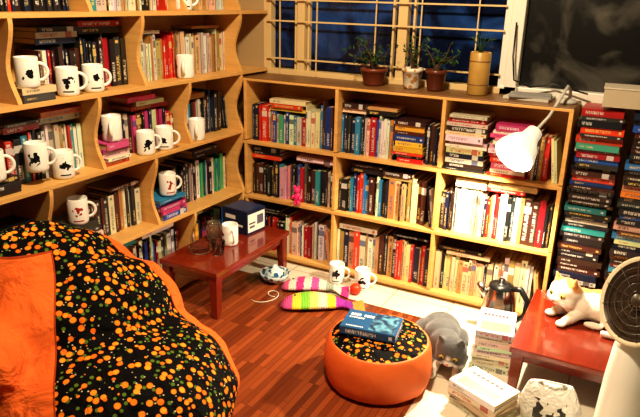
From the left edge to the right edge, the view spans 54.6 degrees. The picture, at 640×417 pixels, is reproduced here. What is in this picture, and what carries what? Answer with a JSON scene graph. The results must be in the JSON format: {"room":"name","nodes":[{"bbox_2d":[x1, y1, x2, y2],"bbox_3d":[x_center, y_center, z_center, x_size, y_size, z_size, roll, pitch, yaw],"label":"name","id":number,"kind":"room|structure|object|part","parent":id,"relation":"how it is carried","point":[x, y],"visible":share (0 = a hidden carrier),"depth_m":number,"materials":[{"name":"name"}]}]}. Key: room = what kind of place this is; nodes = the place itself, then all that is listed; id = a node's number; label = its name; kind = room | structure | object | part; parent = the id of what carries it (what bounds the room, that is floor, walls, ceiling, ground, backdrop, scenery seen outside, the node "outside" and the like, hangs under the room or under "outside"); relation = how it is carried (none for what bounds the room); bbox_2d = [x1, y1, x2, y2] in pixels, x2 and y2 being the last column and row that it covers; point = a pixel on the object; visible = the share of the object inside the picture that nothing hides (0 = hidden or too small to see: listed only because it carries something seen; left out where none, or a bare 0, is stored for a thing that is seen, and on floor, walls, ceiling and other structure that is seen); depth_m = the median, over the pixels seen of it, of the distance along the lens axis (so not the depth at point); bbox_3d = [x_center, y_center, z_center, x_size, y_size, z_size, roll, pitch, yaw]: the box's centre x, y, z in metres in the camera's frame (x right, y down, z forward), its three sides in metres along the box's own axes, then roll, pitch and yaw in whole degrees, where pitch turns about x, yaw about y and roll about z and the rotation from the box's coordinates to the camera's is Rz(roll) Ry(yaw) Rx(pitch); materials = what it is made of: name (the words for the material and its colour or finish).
{"room":"living room","nodes":[
{"label":"living room","id":0,"kind":"room"},
{"bbox_2d":[179,255,601,416],"bbox_3d":[0.008,0.924,1.837,3.300,0.060,3.700,11,21,26],"label":"floor","id":1,"kind":"structure","parent":0,"point":[276,352],"depth_m":2.70,"materials":[{"name":"laminate"}]},
{"bbox_2d":[0,220,239,416],"bbox_3d":[-0.692,0.451,2.010,0.879,0.700,0.818,11,21,26],"label":"chair","id":2,"kind":"object","parent":1,"relation":"on","point":[90,327],"visible":1,"depth_m":1.90,"materials":[{"name":"black fabric"}]},
{"bbox_2d":[0,0,267,288],"bbox_3d":[-0.922,-0.471,2.667,0.248,2.000,2.205,11,21,26],"label":"bookcase","id":3,"kind":"object","parent":1,"relation":"on","point":[41,199],"visible":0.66,"depth_m":2.82,"materials":[{"name":"brown wood"}]},
{"bbox_2d":[23,140,57,172],"bbox_3d":[-1.048,-0.194,2.315,0.106,0.108,0.082,6,19,13],"label":"coffee mug","id":4,"kind":"object","parent":3,"relation":"on","point":[36,158],"visible":1,"depth_m":2.29,"materials":[{"name":"white ceramic"}]},
{"bbox_2d":[50,148,82,179],"bbox_3d":[-0.995,-0.174,2.432,0.106,0.108,0.082,0,19,-3],"label":"coffee mug","id":5,"kind":"object","parent":3,"relation":"on","point":[64,168],"visible":0.91,"depth_m":2.41,"materials":[{"name":"white ceramic"}]},
{"bbox_2d":[55,66,87,96],"bbox_3d":[-0.963,-0.493,2.392,0.082,0.108,0.106,15,23,35],"label":"coffee mug","id":6,"kind":"object","parent":3,"relation":"on","point":[67,79],"visible":1,"depth_m":2.36,"materials":[{"name":"white ceramic"}]},
{"bbox_2d":[81,63,111,92],"bbox_3d":[-0.899,-0.525,2.490,0.106,0.108,0.082,0,19,-3],"label":"coffee mug","id":7,"kind":"object","parent":3,"relation":"on","point":[94,73],"visible":0.96,"depth_m":2.46,"materials":[{"name":"white ceramic"}]},
{"bbox_2d":[0,0,227,268],"bbox_3d":[-0.981,-0.283,2.619,0.226,1.511,1.901,11,21,26],"label":"books","id":8,"kind":"object","parent":3,"relation":"in","point":[72,42],"visible":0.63,"depth_m":2.78,"materials":[{"name":"multicoloured paper"}]},
{"bbox_2d":[0,148,15,181],"bbox_3d":[-1.132,-0.150,2.164,0.106,0.108,0.082,2,19,2],"label":"coffee mug","id":9,"kind":"object","parent":8,"relation":"on","point":[3,173],"visible":1,"depth_m":2.17,"materials":[{"name":"white ceramic"}]},
{"bbox_2d":[12,55,49,87],"bbox_3d":[-1.038,-0.489,2.221,0.106,0.108,0.082,2,19,2],"label":"coffee mug","id":10,"kind":"object","parent":8,"relation":"on","point":[26,67],"visible":1,"depth_m":2.19,"materials":[{"name":"white ceramic"}]},
{"bbox_2d":[66,195,96,224],"bbox_3d":[-0.988,0.004,2.559,0.082,0.108,0.106,15,23,35],"label":"coffee mug","id":11,"kind":"object","parent":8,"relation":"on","point":[77,205],"visible":1,"depth_m":2.52,"materials":[{"name":"white ceramic"}]},
{"bbox_2d":[100,113,122,141],"bbox_3d":[-0.873,-0.339,2.614,0.082,0.108,0.106,-17,26,-42],"label":"coffee mug","id":12,"kind":"object","parent":8,"relation":"on","point":[111,126],"visible":0.99,"depth_m":2.59,"materials":[{"name":"white ceramic"}]},
{"bbox_2d":[158,171,181,195],"bbox_3d":[-0.727,-0.121,3.008,0.106,0.108,0.082,0,19,-3],"label":"coffee mug","id":13,"kind":"object","parent":8,"relation":"on","point":[167,179],"visible":1,"depth_m":2.98,"materials":[{"name":"white ceramic"}]},
{"bbox_2d":[136,129,161,155],"bbox_3d":[-0.780,-0.300,2.818,0.106,0.108,0.082,2,19,2],"label":"coffee mug","id":14,"kind":"object","parent":3,"relation":"on","point":[145,138],"visible":1,"depth_m":2.79,"materials":[{"name":"white ceramic"}]},
{"bbox_2d":[155,125,180,149],"bbox_3d":[-0.722,-0.333,2.919,0.106,0.108,0.082,8,20,18],"label":"coffee mug","id":15,"kind":"object","parent":3,"relation":"on","point":[165,132],"visible":0.91,"depth_m":2.90,"materials":[{"name":"white ceramic"}]},
{"bbox_2d":[176,54,193,78],"bbox_3d":[-0.650,-0.677,2.958,0.082,0.108,0.106,11,21,25],"label":"coffee mug","id":16,"kind":"object","parent":3,"relation":"on","point":[184,62],"visible":1,"depth_m":2.94,"materials":[{"name":"white ceramic"}]},
{"bbox_2d":[176,0,198,10],"bbox_3d":[-0.622,-0.974,2.873,0.106,0.108,0.082,2,19,2],"label":"coffee mug","id":17,"kind":"object","parent":3,"relation":"on","point":[188,3],"visible":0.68,"depth_m":2.86,"materials":[{"name":"white ceramic"}]},
{"bbox_2d":[188,117,204,140],"bbox_3d":[-0.614,-0.397,3.116,0.082,0.108,0.106,-13,24,-37],"label":"coffee mug","id":18,"kind":"object","parent":3,"relation":"on","point":[196,125],"visible":0.92,"depth_m":3.09,"materials":[{"name":"white ceramic"}]},
{"bbox_2d":[159,226,288,319],"bbox_3d":[-0.469,0.293,3.188,0.338,0.240,0.650,11,21,26],"label":"coffee table","id":19,"kind":"object","parent":1,"relation":"on","point":[210,268],"visible":0.7,"depth_m":2.98,"materials":[{"name":"red paint"}]},
{"bbox_2d":[189,241,210,254],"bbox_3d":[-0.588,0.196,3.038,0.110,0.034,0.110,11,21,26],"label":"glass ashtray","id":20,"kind":"object","parent":19,"relation":"on","point":[200,247],"visible":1,"depth_m":3.04,"materials":[{"name":"clear"}]},
{"bbox_2d":[206,220,220,241],"bbox_3d":[-0.538,0.113,3.185,0.092,0.100,0.072,-10,22,-29],"label":"glass jug","id":21,"kind":"object","parent":19,"relation":"on","point":[213,229],"visible":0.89,"depth_m":3.15,"materials":[{"name":"clear"}]},
{"bbox_2d":[211,238,224,255],"bbox_3d":[-0.494,0.190,3.008,0.068,0.070,0.068,11,21,26],"label":"drinking glass","id":22,"kind":"object","parent":19,"relation":"on","point":[218,244],"visible":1,"depth_m":2.99,"materials":[{"name":"clear"}]},
{"bbox_2d":[222,221,237,245],"bbox_3d":[-0.455,0.133,3.121,0.082,0.108,0.106,3,19,4],"label":"coffee mug","id":23,"kind":"object","parent":19,"relation":"on","point":[229,228],"visible":0.92,"depth_m":3.10,"materials":[{"name":"white ceramic"}]},
{"bbox_2d":[223,199,264,235],"bbox_3d":[-0.408,0.047,3.341,0.172,0.131,0.151,14,22,32],"label":"gift box","id":24,"kind":"object","parent":19,"relation":"on","point":[249,216],"visible":0.88,"depth_m":3.29,"materials":[{"name":"blue cardboard"}]},
{"bbox_2d":[251,290,278,301],"bbox_3d":[-0.263,0.446,3.116,0.081,0.004,0.156,17,24,38],"label":"string","id":25,"kind":"object","parent":1,"relation":"on","point":[272,290],"visible":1,"depth_m":3.12,"materials":[{"name":"beige fabric"}]},
{"bbox_2d":[260,264,289,283],"bbox_3d":[-0.239,0.340,3.284,0.160,0.100,0.160,11,21,26],"label":"porcelain bowl","id":26,"kind":"object","parent":1,"relation":"on","point":[274,274],"visible":1,"depth_m":3.25,"materials":[{"name":"white ceramic"}]},
{"bbox_2d":[281,276,348,297],"bbox_3d":[-0.019,0.395,3.209,0.359,0.052,0.146,5,19,10],"label":"cushion","id":27,"kind":"object","parent":1,"relation":"on","point":[303,283],"visible":1,"depth_m":3.18,"materials":[{"name":"multicoloured fabric"}]},
{"bbox_2d":[280,291,364,310],"bbox_3d":[0.019,0.455,3.035,0.420,0.052,0.176,3,19,5],"label":"cushion","id":28,"kind":"object","parent":1,"relation":"on","point":[308,300],"visible":0.96,"depth_m":3.00,"materials":[{"name":"multicoloured fabric"}]},
{"bbox_2d":[329,260,350,283],"bbox_3d":[0.102,0.340,3.313,0.106,0.108,0.082,-5,20,-17],"label":"coffee mug","id":29,"kind":"object","parent":1,"relation":"on","point":[337,268],"visible":1,"depth_m":3.28,"materials":[{"name":"white ceramic"}]},
{"bbox_2d":[350,283,360,294],"bbox_3d":[0.182,0.412,3.180,0.060,0.060,0.060,11,21,26],"label":"ball","id":30,"kind":"object","parent":1,"relation":"on","point":[355,288],"visible":1,"depth_m":3.16,"materials":[{"name":"red plastic"}]},
{"bbox_2d":[354,266,376,290],"bbox_3d":[0.232,0.369,3.237,0.106,0.108,0.082,15,23,34],"label":"coffee mug","id":31,"kind":"object","parent":1,"relation":"on","point":[363,274],"visible":0.92,"depth_m":3.22,"materials":[{"name":"white ceramic"}]},
{"bbox_2d":[324,314,431,404],"bbox_3d":[0.231,0.580,2.454,0.427,0.209,0.425,11,21,26],"label":"pouf","id":32,"kind":"object","parent":1,"relation":"on","point":[361,369],"visible":0.71,"depth_m":2.30,"materials":[{"name":"orange fabric"}]},
{"bbox_2d":[339,309,403,343],"bbox_3d":[0.203,0.457,2.427,0.220,0.031,0.150,8,20,18],"label":"book","id":33,"kind":"object","parent":32,"relation":"on","point":[365,324],"visible":1,"depth_m":2.40,"materials":[{"name":"blue paper"}]},
{"bbox_2d":[243,73,580,316],"bbox_3d":[0.369,-0.114,3.232,1.682,1.022,0.250,11,21,26],"label":"bookcase","id":34,"kind":"object","parent":1,"relation":"on","point":[422,102],"visible":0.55,"depth_m":3.12,"materials":[{"name":"brown wood"}]},
{"bbox_2d":[291,185,300,205],"bbox_3d":[-0.125,-0.072,3.354,0.066,0.113,0.037,11,21,26],"label":"doll","id":35,"kind":"object","parent":34,"relation":"on","point":[297,197],"visible":1,"depth_m":3.35,"materials":[{"name":"pink plastic"}]},
{"bbox_2d":[342,37,398,85],"bbox_3d":[0.244,-0.741,3.109,0.314,0.236,0.138,11,21,26],"label":"bonsai","id":36,"kind":"object","parent":34,"relation":"on","point":[372,75],"visible":1,"depth_m":3.08,"materials":[{"name":"plant"}]},
{"bbox_2d":[360,66,387,85],"bbox_3d":[0.270,-0.664,3.119,0.138,0.085,0.138,11,21,26],"label":"pot","id":37,"kind":"object","parent":36,"relation":"attached to","point":[371,75],"depth_m":3.08,"materials":[{"name":"ceramic"}]},
{"bbox_2d":[252,95,561,308],"bbox_3d":[0.366,-0.090,3.227,1.628,0.902,0.209,11,21,26],"label":"books","id":38,"kind":"object","parent":34,"relation":"on","point":[514,213],"visible":0.88,"depth_m":3.12,"materials":[{"name":"multicoloured paper"}]},
{"bbox_2d":[401,35,429,88],"bbox_3d":[0.455,-0.710,3.004,0.108,0.256,0.117,-4,20,-16],"label":"potted plant","id":39,"kind":"object","parent":34,"relation":"on","point":[412,75],"visible":1,"depth_m":3.00,"materials":[{"name":"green plant"}]},
{"bbox_3d":[0.450,-0.638,3.034,0.106,0.100,0.106,11,21,26],"label":"pot","id":40,"kind":"part","parent":39,"relation":"part of","materials":[{"name":"white ceramic"}]},
{"bbox_2d":[412,41,460,91],"bbox_3d":[0.558,-0.683,2.964,0.229,0.235,0.115,11,21,26],"label":"potted plant","id":41,"kind":"object","parent":34,"relation":"on","point":[435,77],"visible":1,"depth_m":2.95,"materials":[{"name":"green plant"}]},
{"bbox_3d":[0.556,-0.617,2.981,0.106,0.100,0.106,11,21,26],"label":"pot","id":42,"kind":"part","parent":41,"relation":"part of","materials":[{"name":"brown ceramic"}]},
{"bbox_2d":[466,33,495,95],"bbox_3d":[0.738,-0.666,2.865,0.099,0.277,0.126,-11,22,-32],"label":"vase","id":43,"kind":"object","parent":34,"relation":"on","point":[480,61],"visible":1,"depth_m":2.84,"materials":[{"name":"beige ceramic"}]},
{"bbox_2d":[503,91,555,102],"bbox_3d":[0.951,-0.510,2.816,0.210,0.022,0.161,11,21,26],"label":"paper stack","id":44,"kind":"object","parent":34,"relation":"on","point":[518,95],"visible":1,"depth_m":2.77,"materials":[{"name":"beige paper"}]},
{"bbox_2d":[495,85,577,171],"bbox_3d":[0.927,-0.350,2.659,0.176,0.346,0.448,18,25,41],"label":"desk lamp","id":45,"kind":"object","parent":34,"relation":"on","point":[517,151],"visible":1,"depth_m":2.58,"materials":[{"name":"white metal"}]},
{"bbox_3d":[0.820,-0.237,2.579,0.115,0.107,0.089,11,21,26],"label":"bulb","id":46,"kind":"part","parent":45,"relation":"part of","materials":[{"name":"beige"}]},
{"bbox_3d":[0.825,-0.249,2.601,0.170,0.188,0.201,11,21,26],"label":"lamp shade","id":47,"kind":"part","parent":45,"relation":"part of","materials":[{"name":"white metal"}]},
{"bbox_3d":[1.025,-0.431,2.665,0.090,0.192,0.269,17,24,38],"label":"arm","id":48,"kind":"part","parent":45,"relation":"part of","materials":[{"name":"grey metal"}]},
{"bbox_2d":[512,22,587,94],"bbox_3d":[1.032,-0.671,2.770,0.355,0.295,0.067,11,21,26],"label":"power cable","id":49,"kind":"object","parent":34,"relation":"on","point":[516,22],"visible":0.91,"depth_m":2.83,"materials":[{"name":"black plastic"}]},
{"bbox_2d":[416,311,468,378],"bbox_3d":[0.521,0.543,2.620,0.277,0.187,0.440,-5,20,-18],"label":"cat","id":50,"kind":"object","parent":1,"relation":"on","point":[449,341],"visible":0.77,"depth_m":2.52},
{"bbox_2d":[448,366,519,416],"bbox_3d":[0.603,0.699,2.301,0.169,0.103,0.216,-12,23,-35],"label":"book stack","id":51,"kind":"object","parent":1,"relation":"on","point":[475,392],"visible":1,"depth_m":2.26,"materials":[{"name":"white paper"}]},
{"bbox_2d":[468,307,516,375],"bbox_3d":[0.738,0.555,2.619,0.173,0.178,0.233,8,20,19],"label":"book stack","id":52,"kind":"object","parent":1,"relation":"on","point":[495,329],"visible":0.88,"depth_m":2.53,"materials":[{"name":"paper"}]},
{"bbox_2d":[477,278,529,328],"bbox_3d":[0.833,0.445,2.830,0.173,0.254,0.217,-8,21,-25],"label":"electric kettle","id":53,"kind":"object","parent":1,"relation":"on","point":[499,294],"visible":0.68,"depth_m":2.78,"materials":[{"name":"silver metal"}]},
{"bbox_2d":[517,379,581,416],"bbox_3d":[0.836,0.686,2.245,0.221,0.176,0.127,8,20,18],"label":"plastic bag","id":54,"kind":"object","parent":1,"relation":"on","point":[539,397],"visible":1,"depth_m":2.21,"materials":[{"name":"white plastic"}]},
{"bbox_2d":[507,289,614,389],"bbox_3d":[1.049,0.578,2.531,0.445,0.200,0.580,11,21,26],"label":"coffee table","id":55,"kind":"object","parent":1,"relation":"on","point":[575,349],"visible":0.5,"depth_m":2.38,"materials":[{"name":"red paint"}]},
{"bbox_2d":[543,271,614,339],"bbox_3d":[1.117,0.375,2.534,0.399,0.194,0.279,11,21,26],"label":"cat","id":56,"kind":"object","parent":55,"relation":"on","point":[580,303],"visible":0.59,"depth_m":2.51},
{"bbox_2d":[553,102,639,288],"bbox_3d":[1.404,0.088,2.727,0.629,1.026,0.220,11,21,26],"label":"pile","id":57,"kind":"object","parent":1,"relation":"on","point":[589,205],"visible":0.7,"depth_m":2.67,"materials":[{"name":"multicoloured paper"}]},
{"bbox_2d":[602,83,639,109],"bbox_3d":[1.337,-0.458,2.562,0.306,0.080,0.176,10,21,23],"label":"cardboard box","id":58,"kind":"object","parent":57,"relation":"on","point":[625,96],"visible":1,"depth_m":2.52,"materials":[{"name":"beige cardboard"}]},
{"bbox_2d":[593,256,639,416],"bbox_3d":[0.990,0.498,1.972,0.250,0.715,0.250,11,21,26],"label":"fan","id":59,"kind":"object","parent":1,"relation":"on","point":[619,306],"visible":1,"depth_m":1.95,"materials":[{"name":"white plastic"}]},
{"bbox_2d":[236,0,635,289],"bbox_3d":[0.923,-0.630,2.963,3.200,2.200,0.100,11,21,26],"label":"wall","id":60,"kind":"structure","parent":0,"point":[629,135],"depth_m":3.48,"materials":[{"name":"beige paint"}]},
{"bbox_2d":[275,0,294,68],"bbox_3d":[-0.195,-0.980,3.496,0.127,0.366,0.010,11,21,26],"label":"glass","id":61,"kind":"object","parent":60,"relation":"attached to","point":[287,7],"depth_m":3.49,"materials":[{"name":"glass"}]},
{"bbox_2d":[311,0,398,76],"bbox_3d":[0.178,-0.915,3.309,0.501,0.382,0.010,11,21,26],"label":"glass","id":62,"kind":"object","parent":60,"relation":"attached to","point":[332,41],"depth_m":3.31,"materials":[{"name":"glass"}]},
{"bbox_2d":[267,0,507,76],"bbox_3d":[0.290,-1.207,3.059,1.300,1.150,0.013,11,21,26],"label":"window grille","id":63,"kind":"object","parent":60,"relation":"attached to","point":[376,1],"visible":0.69,"depth_m":3.15,"materials":[{"name":"brown"}]},
{"bbox_2d":[264,0,513,93],"bbox_3d":[0.305,-1.220,3.091,1.365,1.205,0.060,11,21,26],"label":"frame","id":64,"kind":"object","parent":60,"relation":"attached to","point":[303,9],"visible":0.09,"depth_m":3.32,"materials":[{"name":"brown"}]},
{"bbox_2d":[408,0,506,85],"bbox_3d":[0.665,-0.826,3.066,0.468,0.395,0.010,11,21,26],"label":"glass","id":65,"kind":"object","parent":60,"relation":"attached to","point":[449,16],"depth_m":3.04,"materials":[{"name":"glass"}]},
{"bbox_2d":[499,0,635,110],"bbox_3d":[1.544,-0.980,2.479,1.500,1.205,0.060,11,21,26],"label":"frame","id":66,"kind":"object","parent":60,"relation":"attached to","point":[520,7],"visible":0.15,"depth_m":2.86,"materials":[{"name":"white"}]},
{"bbox_2d":[519,0,639,92],"bbox_3d":[1.563,-0.988,2.514,1.480,1.200,0.010,11,21,26],"label":"glass","id":67,"kind":"object","parent":60,"relation":"attached to","point":[582,45],"visible":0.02,"depth_m":2.80,"materials":[{"name":"black glass"}]}
]}

